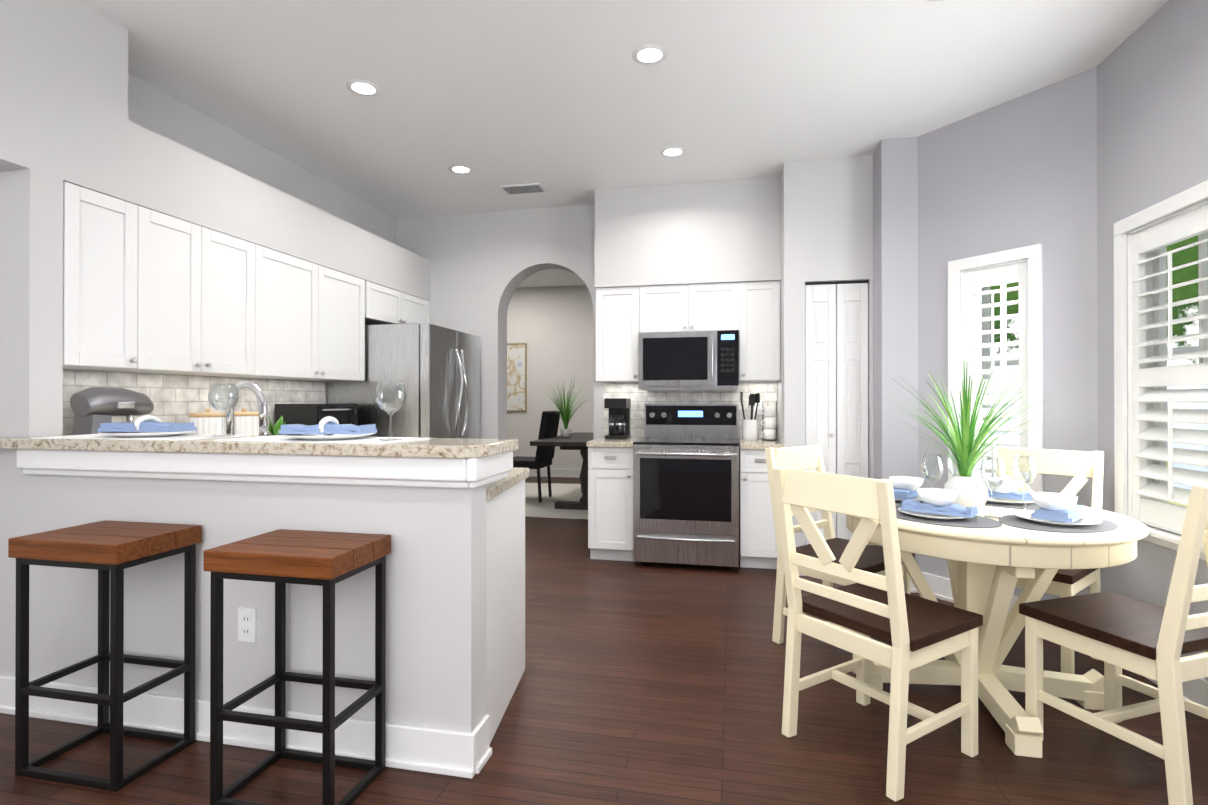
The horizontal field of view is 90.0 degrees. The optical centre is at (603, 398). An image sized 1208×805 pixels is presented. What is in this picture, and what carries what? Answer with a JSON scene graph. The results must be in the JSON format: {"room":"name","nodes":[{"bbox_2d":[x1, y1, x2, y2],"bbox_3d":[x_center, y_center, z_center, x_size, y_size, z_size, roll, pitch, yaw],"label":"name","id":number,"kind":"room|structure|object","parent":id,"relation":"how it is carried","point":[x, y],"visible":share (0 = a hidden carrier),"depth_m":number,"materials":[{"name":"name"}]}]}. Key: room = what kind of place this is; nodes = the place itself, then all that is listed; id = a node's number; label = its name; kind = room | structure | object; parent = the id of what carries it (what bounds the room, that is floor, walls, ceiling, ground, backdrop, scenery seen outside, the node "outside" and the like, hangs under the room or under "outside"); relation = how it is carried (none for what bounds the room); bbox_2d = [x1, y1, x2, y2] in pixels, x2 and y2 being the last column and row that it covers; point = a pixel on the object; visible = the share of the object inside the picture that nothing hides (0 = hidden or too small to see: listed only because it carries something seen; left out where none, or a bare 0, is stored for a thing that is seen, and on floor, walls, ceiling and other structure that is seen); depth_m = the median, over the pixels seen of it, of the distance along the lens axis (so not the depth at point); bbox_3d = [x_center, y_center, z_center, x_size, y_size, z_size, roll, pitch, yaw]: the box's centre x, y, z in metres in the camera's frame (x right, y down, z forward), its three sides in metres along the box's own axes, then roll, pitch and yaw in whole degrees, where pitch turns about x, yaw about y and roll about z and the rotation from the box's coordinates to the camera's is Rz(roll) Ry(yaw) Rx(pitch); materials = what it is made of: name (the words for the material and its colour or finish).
{"room":"kitchen","nodes":[
{"label":"kitchen","id":0,"kind":"room"},
{"bbox_2d":[0,0,430,300],"bbox_3d":[-2.092,-1.283,3.909,0.350,0.778,3.310,0,0,12],"label":"wall","id":1,"kind":"structure","parent":0,"point":[64,90],"depth_m":2.69,"materials":[{"name":"grey paint"}]},
{"bbox_2d":[62,73,395,435],"bbox_3d":[-2.675,-0.228,2.270,0.130,2.900,6.750,0,0,12],"label":"wall","id":2,"kind":"structure","parent":0,"point":[156,110],"depth_m":3.62,"materials":[{"name":"grey paint"}]},
{"bbox_2d":[63,182,154,372],"bbox_3d":[-2.346,-0.517,2.699,0.347,0.758,0.375,0,0,12],"label":"upper cabinet","id":3,"kind":"object","parent":2,"relation":"attached to","point":[145,290],"depth_m":2.66,"materials":[{"name":"white wood"}]},
{"bbox_2d":[155,211,266,377],"bbox_3d":[-2.247,-0.515,3.167,0.347,0.758,0.819,0,0,12],"label":"upper cabinet","id":4,"kind":"object","parent":2,"relation":"attached to","point":[211,285],"depth_m":3.16,"materials":[{"name":"white wood"}]},
{"bbox_2d":[260,248,364,381],"bbox_3d":[-2.070,-0.512,3.999,0.347,0.758,1.120,0,0,12],"label":"upper cabinet","id":5,"kind":"object","parent":2,"relation":"attached to","point":[316,313],"depth_m":3.96,"materials":[{"name":"white wood"}]},
{"bbox_2d":[365,281,429,324],"bbox_3d":[-1.836,-0.748,5.038,0.373,0.277,0.970,0,0,12],"label":"upper cabinet","id":6,"kind":"object","parent":2,"relation":"attached to","point":[384,305],"visible":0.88,"depth_m":4.89,"materials":[{"name":"white wood"}]},
{"bbox_2d":[0,169,485,732],"bbox_3d":[-1.496,0.161,2.258,2.200,2.122,0.120,0,0,12],"label":"wall","id":7,"kind":"structure","parent":0,"point":[436,617],"depth_m":2.17,"materials":[{"name":"grey paint"}]},
{"bbox_2d":[0,675,474,778],"bbox_3d":[-1.503,1.154,2.181,2.216,0.135,0.026,0,0,12],"label":"baseboard","id":8,"kind":"structure","parent":7,"relation":"attached to","point":[432,750],"depth_m":2.10,"materials":[{"name":"white wood"}]},
{"bbox_2d":[238,608,256,641],"bbox_3d":[-1.265,0.801,2.140,0.072,0.116,0.010,0,0,12],"label":"outlet","id":9,"kind":"object","parent":7,"relation":"attached to","point":[247,624],"visible":1,"depth_m":2.14,"materials":[{"name":"white plastic"}]},
{"bbox_2d":[0,436,517,457],"bbox_3d":[-1.457,0.170,2.306,2.253,0.040,0.360,0,0,12],"label":"countertop","id":10,"kind":"structure","parent":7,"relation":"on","point":[450,448],"depth_m":2.07,"materials":[{"name":"beige stone"}]},
{"bbox_2d":[208,383,238,435],"bbox_3d":[-1.493,0.043,2.370,0.104,0.205,0.104,0,0,12],"label":"glass","id":11,"kind":"object","parent":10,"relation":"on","point":[236,398],"visible":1,"depth_m":2.36,"materials":[{"name":"clear glass"}]},
{"bbox_2d":[375,381,405,440],"bbox_3d":[-0.748,0.042,2.120,0.104,0.205,0.104,0,0,12],"label":"glass","id":12,"kind":"object","parent":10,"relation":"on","point":[381,404],"visible":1,"depth_m":2.11,"materials":[{"name":"clear glass"}]},
{"bbox_2d":[17,449,512,488],"bbox_3d":[-1.294,0.241,2.281,1.885,0.102,0.340,0,0,12],"label":"trim","id":13,"kind":"structure","parent":7,"relation":"attached to","point":[466,473],"depth_m":2.09,"materials":[{"name":"white wood"}]},
{"bbox_2d":[472,715,491,773],"bbox_3d":[-0.407,1.154,2.022,0.026,0.135,0.118,0,0,12],"label":"baseboard","id":14,"kind":"structure","parent":7,"relation":"attached to","point":[483,748],"depth_m":2.02,"materials":[{"name":"white wood"}]},
{"bbox_2d":[507,285,593,468],"bbox_3d":[0.298,-0.276,9.495,5.900,3.050,0.120,0,0,12],"label":"wall","id":15,"kind":"structure","parent":0,"point":[552,327],"depth_m":9.67,"materials":[{"name":"white paint"}]},
{"bbox_2d":[507,343,526,410],"bbox_3d":[-1.684,-0.350,9.838,0.880,1.100,0.030,0,0,12],"label":"painting","id":16,"kind":"object","parent":15,"relation":"attached to","point":[516,376],"visible":0.44,"depth_m":9.77,"materials":[{"name":"beige paper"}]},
{"bbox_2d":[529,468,580,477],"bbox_3d":[0.283,1.181,9.418,5.660,0.135,0.026,0,0,12],"label":"baseboard","id":17,"kind":"structure","parent":15,"relation":"attached to","point":[570,473],"depth_m":9.63,"materials":[{"name":"white wood"}]},
{"bbox_2d":[517,269,585,287],"bbox_3d":[0.338,-1.843,7.524,6.800,0.070,4.330,0,0,12],"label":"ceiling","id":18,"kind":"structure","parent":0,"point":[551,277],"depth_m":9.12,"materials":[{"name":"white paint"}]},
{"bbox_2d":[396,204,777,440],"bbox_3d":[-0.576,-0.216,5.386,5.900,2.900,0.220,0,0,12],"label":"wall","id":19,"kind":"structure","parent":0,"point":[484,265],"depth_m":5.37,"materials":[{"name":"grey paint"}]},
{"bbox_2d":[596,286,639,382],"bbox_3d":[0.139,-0.513,4.953,0.353,0.747,0.327,0,0,12],"label":"upper cabinet","id":20,"kind":"object","parent":19,"relation":"attached to","point":[617,308],"depth_m":4.80,"materials":[{"name":"white wood"}]},
{"bbox_2d":[640,282,739,332],"bbox_3d":[0.687,-0.703,4.838,0.767,0.367,0.327,0,0,12],"label":"upper cabinet","id":21,"kind":"object","parent":19,"relation":"attached to","point":[715,306],"depth_m":4.67,"materials":[{"name":"white wood"}]},
{"bbox_2d":[638,330,737,390],"bbox_3d":[0.672,-0.293,4.767,0.756,0.448,0.442,0,0,12],"label":"over-the-range microwave","id":22,"kind":"object","parent":21,"relation":"attached to","point":[690,361],"visible":1,"depth_m":4.59,"materials":[{"name":"silver metal"}]},
{"bbox_2d":[604,382,777,438],"bbox_3d":[0.696,0.091,4.997,1.425,0.460,0.008,0,0,12],"label":"backsplash","id":23,"kind":"structure","parent":19,"relation":"attached to","point":[767,391],"depth_m":4.99,"materials":[{"name":"tile"}]},
{"bbox_2d":[754,401,762,414],"bbox_3d":[1.247,0.072,4.870,0.072,0.116,0.010,0,0,12],"label":"outlet","id":24,"kind":"object","parent":23,"relation":"attached to","point":[759,409],"visible":0.71,"depth_m":4.87,"materials":[{"name":"white plastic"}]},
{"bbox_2d":[738,281,779,381],"bbox_3d":[1.211,-0.514,4.726,0.304,0.747,0.327,0,0,12],"label":"upper cabinet","id":25,"kind":"object","parent":19,"relation":"attached to","point":[749,312],"depth_m":4.57,"materials":[{"name":"white wood"}]},
{"bbox_2d":[0,477,1207,804],"bbox_3d":[-0.533,1.256,3.419,6.800,0.060,12.700,0,0,12],"label":"floor","id":26,"kind":"structure","parent":0,"point":[652,683],"depth_m":2.18,"materials":[{"name":"brown wood"}]},
{"bbox_2d":[8,520,201,791],"bbox_3d":[-1.682,0.836,2.055,0.430,0.770,0.310,0,0,12],"label":"bar stool","id":27,"kind":"object","parent":26,"relation":"on","point":[115,548],"visible":1,"depth_m":1.96,"materials":[{"name":"black metal"}]},
{"bbox_2d":[203,529,390,804],"bbox_3d":[-0.948,0.836,1.899,0.430,0.770,0.310,0,0,12],"label":"bar stool","id":28,"kind":"object","parent":26,"relation":"on","point":[281,558],"visible":1,"depth_m":1.81,"materials":[{"name":"black metal"}]},
{"bbox_2d":[326,323,479,438],"bbox_3d":[-1.568,0.339,4.946,0.932,1.786,0.904,0,0,12],"label":"refrigerator","id":29,"kind":"object","parent":26,"relation":"on","point":[435,369],"visible":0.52,"depth_m":4.52,"materials":[{"name":"silver metal"}]},
{"bbox_2d":[486,479,524,742],"bbox_3d":[-1.121,0.789,2.569,1.594,0.868,0.645,0,0,12],"label":"base cabinet","id":30,"kind":"object","parent":26,"relation":"on","point":[505,589],"visible":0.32,"depth_m":2.35,"materials":[{"name":"white wood"}]},
{"bbox_2d":[486,467,528,499],"bbox_3d":[-1.406,0.332,2.642,2.207,0.042,0.660,0,0,12],"label":"countertop","id":31,"kind":"structure","parent":30,"relation":"on","point":[498,487],"depth_m":2.34,"materials":[{"name":"stone"}]},
{"bbox_2d":[70,387,153,434],"bbox_3d":[-2.326,0.130,2.876,0.216,0.368,0.348,0,0,12],"label":"stand mixer","id":32,"kind":"object","parent":31,"relation":"on","point":[93,408],"visible":0.4,"depth_m":2.77,"materials":[{"name":"grey metal"}]},
{"bbox_2d":[226,381,267,435],"bbox_3d":[-1.562,0.117,2.668,0.213,0.388,0.105,0,0,12],"label":"gooseneck faucet","id":33,"kind":"object","parent":31,"relation":"on","point":[260,397],"visible":0.56,"depth_m":2.62,"materials":[{"name":"silver metal"}]},
{"bbox_2d":[525,482,587,518],"bbox_3d":[-0.331,1.236,7.492,2.900,0.012,2.450,0,0,12],"label":"dining rug","id":34,"kind":"object","parent":26,"relation":"on","point":[535,507],"visible":0.21,"depth_m":7.30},
{"bbox_2d":[513,411,559,502],"bbox_3d":[-0.893,0.688,7.383,0.606,1.083,0.540,0,0,12],"label":"dining chair","id":35,"kind":"object","parent":34,"relation":"on","point":[544,456],"visible":0.75,"depth_m":7.15,"materials":[{"name":"black plastic"}]},
{"bbox_2d":[530,432,593,509],"bbox_3d":[-0.064,0.844,7.308,1.100,0.770,1.900,0,0,12],"label":"dining table","id":36,"kind":"object","parent":34,"relation":"on","point":[576,440],"visible":0.35,"depth_m":6.67,"materials":[{"name":"brown wood"}]},
{"bbox_2d":[539,380,588,436],"bbox_3d":[-0.458,0.093,7.248,0.742,0.730,0.774,0,0,12],"label":"potted plant","id":37,"kind":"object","parent":36,"relation":"on","point":[565,411],"depth_m":7.21,"materials":[{"name":"green plant"}]},
{"bbox_2d":[588,447,633,560],"bbox_3d":[0.107,0.797,4.803,0.351,0.868,0.624,0,0,12],"label":"base cabinet","id":38,"kind":"object","parent":26,"relation":"on","point":[610,504],"visible":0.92,"depth_m":4.54,"materials":[{"name":"white wood"}]},
{"bbox_2d":[587,437,643,447],"bbox_3d":[0.106,0.342,4.806,0.354,0.040,0.622,0,0,12],"label":"countertop","id":39,"kind":"structure","parent":38,"relation":"on","point":[604,442],"depth_m":4.53,"materials":[{"name":"stone"}]},
{"bbox_2d":[604,398,630,439],"bbox_3d":[0.108,0.159,4.876,0.176,0.325,0.252,0,0,12],"label":"coffee maker","id":40,"kind":"object","parent":39,"relation":"on","point":[619,418],"visible":1,"depth_m":4.80,"materials":[{"name":"black plastic"}]},
{"bbox_2d":[633,404,738,569],"bbox_3d":[0.643,0.636,4.627,0.756,1.190,0.726,0,0,12],"label":"range","id":41,"kind":"object","parent":26,"relation":"on","point":[685,483],"visible":1,"depth_m":4.35,"materials":[{"name":"silver metal"}]},
{"bbox_2d":[739,446,777,568],"bbox_3d":[1.181,0.797,4.575,0.302,0.868,0.624,0,0,12],"label":"base cabinet","id":42,"kind":"object","parent":26,"relation":"on","point":[757,543],"visible":0.67,"depth_m":4.32,"materials":[{"name":"white wood"}]},
{"bbox_2d":[739,438,783,449],"bbox_3d":[1.182,0.341,4.577,0.303,0.040,0.622,0,0,12],"label":"countertop","id":43,"kind":"structure","parent":42,"relation":"on","point":[759,444],"depth_m":4.30,"materials":[{"name":"stone"}]},
{"bbox_2d":[740,392,759,440],"bbox_3d":[1.135,0.133,4.691,0.149,0.376,0.126,0,0,12],"label":"utensil crock","id":44,"kind":"object","parent":43,"relation":"on","point":[749,429],"visible":1,"depth_m":4.64,"materials":[{"name":"white ceramic"}]},
{"bbox_2d":[761,402,776,440],"bbox_3d":[1.279,0.171,4.684,0.122,0.300,0.112,0,0,12],"label":"stack","id":45,"kind":"object","parent":43,"relation":"on","point":[769,434],"visible":1,"depth_m":4.65,"materials":[{"name":"white ceramic"}]},
{"bbox_2d":[765,444,914,673],"bbox_3d":[1.161,0.737,3.004,0.464,0.978,0.539,0,0,-37],"label":"chair","id":46,"kind":"object","parent":26,"relation":"on","point":[871,559],"visible":0.33,"depth_m":3.03,"materials":[{"name":"beige paint"}]},
{"bbox_2d":[773,466,982,801],"bbox_3d":[0.955,0.734,2.133,0.539,0.978,0.464,0,0,-32],"label":"chair","id":47,"kind":"object","parent":26,"relation":"on","point":[915,631],"visible":1,"depth_m":2.03,"materials":[{"name":"beige paint"}]},
{"bbox_2d":[846,505,1148,757],"bbox_3d":[1.541,0.841,2.499,1.064,0.764,1.064,0,0,12],"label":"table","id":48,"kind":"object","parent":26,"relation":"on","point":[988,568],"visible":0.56,"depth_m":2.26,"materials":[{"name":"beige wood"}]},
{"bbox_2d":[921,453,943,487],"bbox_3d":[1.373,0.343,2.525,0.084,0.225,0.084,0,0,12],"label":"glass","id":49,"kind":"object","parent":48,"relation":"on","point":[941,466],"visible":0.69,"depth_m":2.52,"materials":[{"name":"clear glass"}]},
{"bbox_2d":[946,451,959,475],"bbox_3d":[1.562,0.343,2.670,0.084,0.225,0.084,0,0,12],"label":"glass","id":50,"kind":"object","parent":48,"relation":"on","point":[948,462],"visible":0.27,"depth_m":2.67,"materials":[{"name":"clear glass"}]},
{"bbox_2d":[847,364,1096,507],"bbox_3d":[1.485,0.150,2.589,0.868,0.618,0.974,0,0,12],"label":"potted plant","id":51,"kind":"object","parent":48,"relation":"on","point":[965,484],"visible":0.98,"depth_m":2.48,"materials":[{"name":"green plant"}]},
{"bbox_2d":[980,457,1005,517],"bbox_3d":[1.503,0.342,2.336,0.084,0.225,0.084,0,0,12],"label":"glass","id":52,"kind":"object","parent":48,"relation":"on","point":[983,478],"visible":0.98,"depth_m":2.33,"materials":[{"name":"clear glass"}]},
{"bbox_2d":[889,476,1117,532],"bbox_3d":[1.529,0.408,2.501,0.811,0.101,0.844,0,0,12],"label":"place settings","id":53,"kind":"object","parent":48,"relation":"on","point":[1044,511],"visible":0.83,"depth_m":2.28,"materials":[{"name":"white ceramic"}]},
{"bbox_2d":[1012,455,1036,510],"bbox_3d":[1.702,0.342,2.446,0.084,0.225,0.084,0,0,12],"label":"glass","id":54,"kind":"object","parent":48,"relation":"on","point":[1017,474],"visible":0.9,"depth_m":2.44,"materials":[{"name":"clear glass"}]},
{"bbox_2d":[995,446,1103,673],"bbox_3d":[2.039,0.737,2.889,0.539,0.978,0.464,0,0,-38],"label":"chair","id":55,"kind":"object","parent":26,"relation":"on","point":[1079,466],"visible":0.25,"depth_m":2.90,"materials":[{"name":"beige paint"}]},
{"bbox_2d":[1019,484,1207,804],"bbox_3d":[1.812,0.733,2.013,0.464,0.978,0.539,0,0,-18],"label":"chair","id":56,"kind":"object","parent":26,"relation":"on","point":[1116,633],"visible":0.96,"depth_m":1.90,"materials":[{"name":"beige paint"}]},
{"bbox_3d":[-2.049,0.793,3.495,0.597,0.868,2.065,0,0,12],"label":"base cabinet","id":57,"kind":"object","parent":26,"relation":"on","visible":0},
{"bbox_3d":[-1.964,0.338,3.824,0.627,0.040,1.410,0,0,12],"label":"countertop","id":58,"kind":"structure","parent":57,"relation":"on","visible":0},
{"bbox_2d":[189,409,225,433],"bbox_3d":[-2.187,0.185,3.335,0.176,0.260,0.176,0,0,12],"label":"canister","id":59,"kind":"object","parent":58,"relation":"on","point":[207,421],"visible":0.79,"depth_m":3.27,"materials":[{"name":"white ceramic"}]},
{"bbox_2d":[234,408,258,435],"bbox_3d":[-2.135,0.186,3.580,0.176,0.260,0.176,0,0,12],"label":"canister","id":60,"kind":"object","parent":58,"relation":"on","point":[246,423],"visible":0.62,"depth_m":3.52,"materials":[{"name":"white ceramic"}]},
{"bbox_2d":[268,415,285,435],"bbox_3d":[-2.070,0.204,3.836,0.132,0.227,0.134,0,0,12],"label":"potted plant","id":61,"kind":"object","parent":58,"relation":"on","point":[274,429],"visible":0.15,"depth_m":3.81,"materials":[{"name":"green plant"}]},
{"bbox_2d":[275,404,357,434],"bbox_3d":[-1.982,0.176,4.232,0.367,0.285,0.450,0,0,12],"label":"toaster oven","id":62,"kind":"object","parent":58,"relation":"on","point":[309,414],"visible":0.5,"depth_m":4.03,"materials":[{"name":"black plastic"}]},
{"bbox_2d":[80,0,1168,217],"bbox_3d":[-0.850,-1.789,1.939,6.800,0.220,7.090,0,0,12],"label":"ceiling","id":63,"kind":"structure","parent":0,"point":[567,102],"depth_m":3.15,"materials":[{"name":"white paint"}]},
{"bbox_2d":[346,80,380,96],"bbox_3d":[-1.296,-1.672,3.255,0.176,0.004,0.176,0,0,12],"label":"recessed light","id":64,"kind":"object","parent":63,"relation":"in","point":[364,88],"visible":1,"depth_m":3.25,"materials":[{"name":"white glass"}]},
{"bbox_2d":[448,165,472,173],"bbox_3d":[-1.042,-1.668,4.397,0.176,0.004,0.176,0,0,12],"label":"recessed light","id":65,"kind":"object","parent":63,"relation":"in","point":[459,169],"visible":1,"depth_m":4.39,"materials":[{"name":"white"}]},
{"bbox_2d":[499,183,546,194],"bbox_3d":[-0.639,-1.661,4.782,0.330,0.014,0.180,0,0,12],"label":"ceiling vent","id":66,"kind":"object","parent":63,"relation":"in","point":[523,188],"visible":1,"depth_m":4.76,"materials":[{"name":"white metal"}]},
{"bbox_2d":[632,44,667,64],"bbox_3d":[0.223,-1.673,2.942,0.176,0.004,0.176,0,0,12],"label":"recessed light","id":67,"kind":"object","parent":63,"relation":"in","point":[650,54],"visible":1,"depth_m":2.94,"materials":[{"name":"white glass"}]},
{"bbox_2d":[660,146,685,157],"bbox_3d":[0.466,-1.669,4.087,0.176,0.004,0.176,0,0,12],"label":"recessed light","id":68,"kind":"object","parent":63,"relation":"in","point":[671,152],"visible":1,"depth_m":4.09,"materials":[{"name":"white"}]},
{"bbox_2d":[595,176,780,287],"bbox_3d":[0.661,-1.279,4.836,1.430,0.778,0.350,0,0,12],"label":"wall","id":69,"kind":"structure","parent":0,"point":[716,231],"depth_m":4.66,"materials":[{"name":"grey paint"}]},
{"bbox_2d":[778,160,804,546],"bbox_3d":[1.401,-0.220,4.537,0.140,2.900,0.620,0,0,12],"label":"wall","id":70,"kind":"structure","parent":0,"point":[791,407],"depth_m":4.24,"materials":[{"name":"grey paint"}]},
{"bbox_2d":[805,155,869,282],"bbox_3d":[1.677,-1.245,4.482,0.425,0.850,0.620,0,0,12],"label":"wall","id":71,"kind":"structure","parent":0,"point":[837,219],"depth_m":4.18,"materials":[{"name":"grey paint"}]},
{"bbox_2d":[805,280,867,544],"bbox_3d":[1.620,0.199,4.208,0.419,2.036,0.062,0,0,12],"label":"bifold pantry door","id":72,"kind":"structure","parent":71,"relation":"in","point":[836,351],"depth_m":4.21,"materials":[{"name":"white painted wood"}]},
{"bbox_2d":[868,137,918,565],"bbox_3d":[1.975,-0.220,4.292,0.235,2.900,0.860,0,0,12],"label":"wall","id":73,"kind":"structure","parent":0,"point":[895,258],"depth_m":3.88,"materials":[{"name":"grey paint"}]},
{"bbox_2d":[910,578,917,592],"bbox_3d":[1.893,1.160,3.852,0.215,0.135,0.026,0,0,12],"label":"baseboard","id":74,"kind":"structure","parent":73,"relation":"attached to","point":[913,589],"depth_m":3.83,"materials":[{"name":"white"}]},
{"bbox_2d":[918,67,1097,600],"bbox_3d":[2.325,-0.224,3.440,0.140,2.900,1.031,0,0,-31],"label":"wall","id":75,"kind":"structure","parent":0,"point":[1020,171],"depth_m":3.29,"materials":[{"name":"grey paint"}]},
{"bbox_2d":[922,572,1018,612],"bbox_3d":[2.231,1.159,3.431,0.026,0.135,0.941,0,0,-31],"label":"baseboard","id":76,"kind":"structure","parent":75,"relation":"attached to","point":[940,587],"depth_m":3.69,"materials":[{"name":"white wood"}]},
{"bbox_2d":[948,243,1042,491],"bbox_3d":[2.266,-0.078,3.481,0.200,1.510,0.560,0,0,-31],"label":"window shutters","id":77,"kind":"object","parent":75,"relation":"attached to","point":[1026,272],"visible":0.6,"depth_m":3.45,"materials":[{"name":"white wood"}]},
{"bbox_2d":[1097,0,1207,679],"bbox_3d":[2.011,-0.235,0.481,0.140,2.900,5.200,0,0,12],"label":"wall","id":78,"kind":"structure","parent":0,"point":[1152,110],"depth_m":2.69,"materials":[{"name":"grey paint"}]},
{"bbox_2d":[1114,180,1207,560],"bbox_3d":[2.352,-0.108,2.228,0.200,1.460,1.360,0,0,12],"label":"window shutters","id":79,"kind":"object","parent":78,"relation":"attached to","point":[1144,492],"visible":0.92,"depth_m":2.66,"materials":[{"name":"white wood"}]},
{"bbox_2d":[1146,677,1207,706],"bbox_3d":[1.930,1.148,0.493,0.026,0.135,5.200,0,0,12],"label":"baseboard","id":80,"kind":"structure","parent":78,"relation":"attached to","point":[1196,691],"depth_m":2.37,"materials":[{"name":"white"}]},
{"label":"outside","id":81,"kind":"structure","parent":0,"visible":0},
{"bbox_2d":[990,235,1207,506],"bbox_3d":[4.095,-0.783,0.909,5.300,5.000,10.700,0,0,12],"label":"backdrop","id":82,"kind":"structure","parent":81,"point":[1183,257],"depth_m":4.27,"materials":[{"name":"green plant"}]},
{"bbox_2d":[981,286,1198,472],"bbox_3d":[3.979,-0.032,1.084,3.070,2.500,8.070,0,0,12],"label":"screen enclosure","id":83,"kind":"object","parent":82,"relation":"on","point":[985,312],"visible":0.12,"depth_m":5.27,"materials":[{"name":"white"}]}
]}

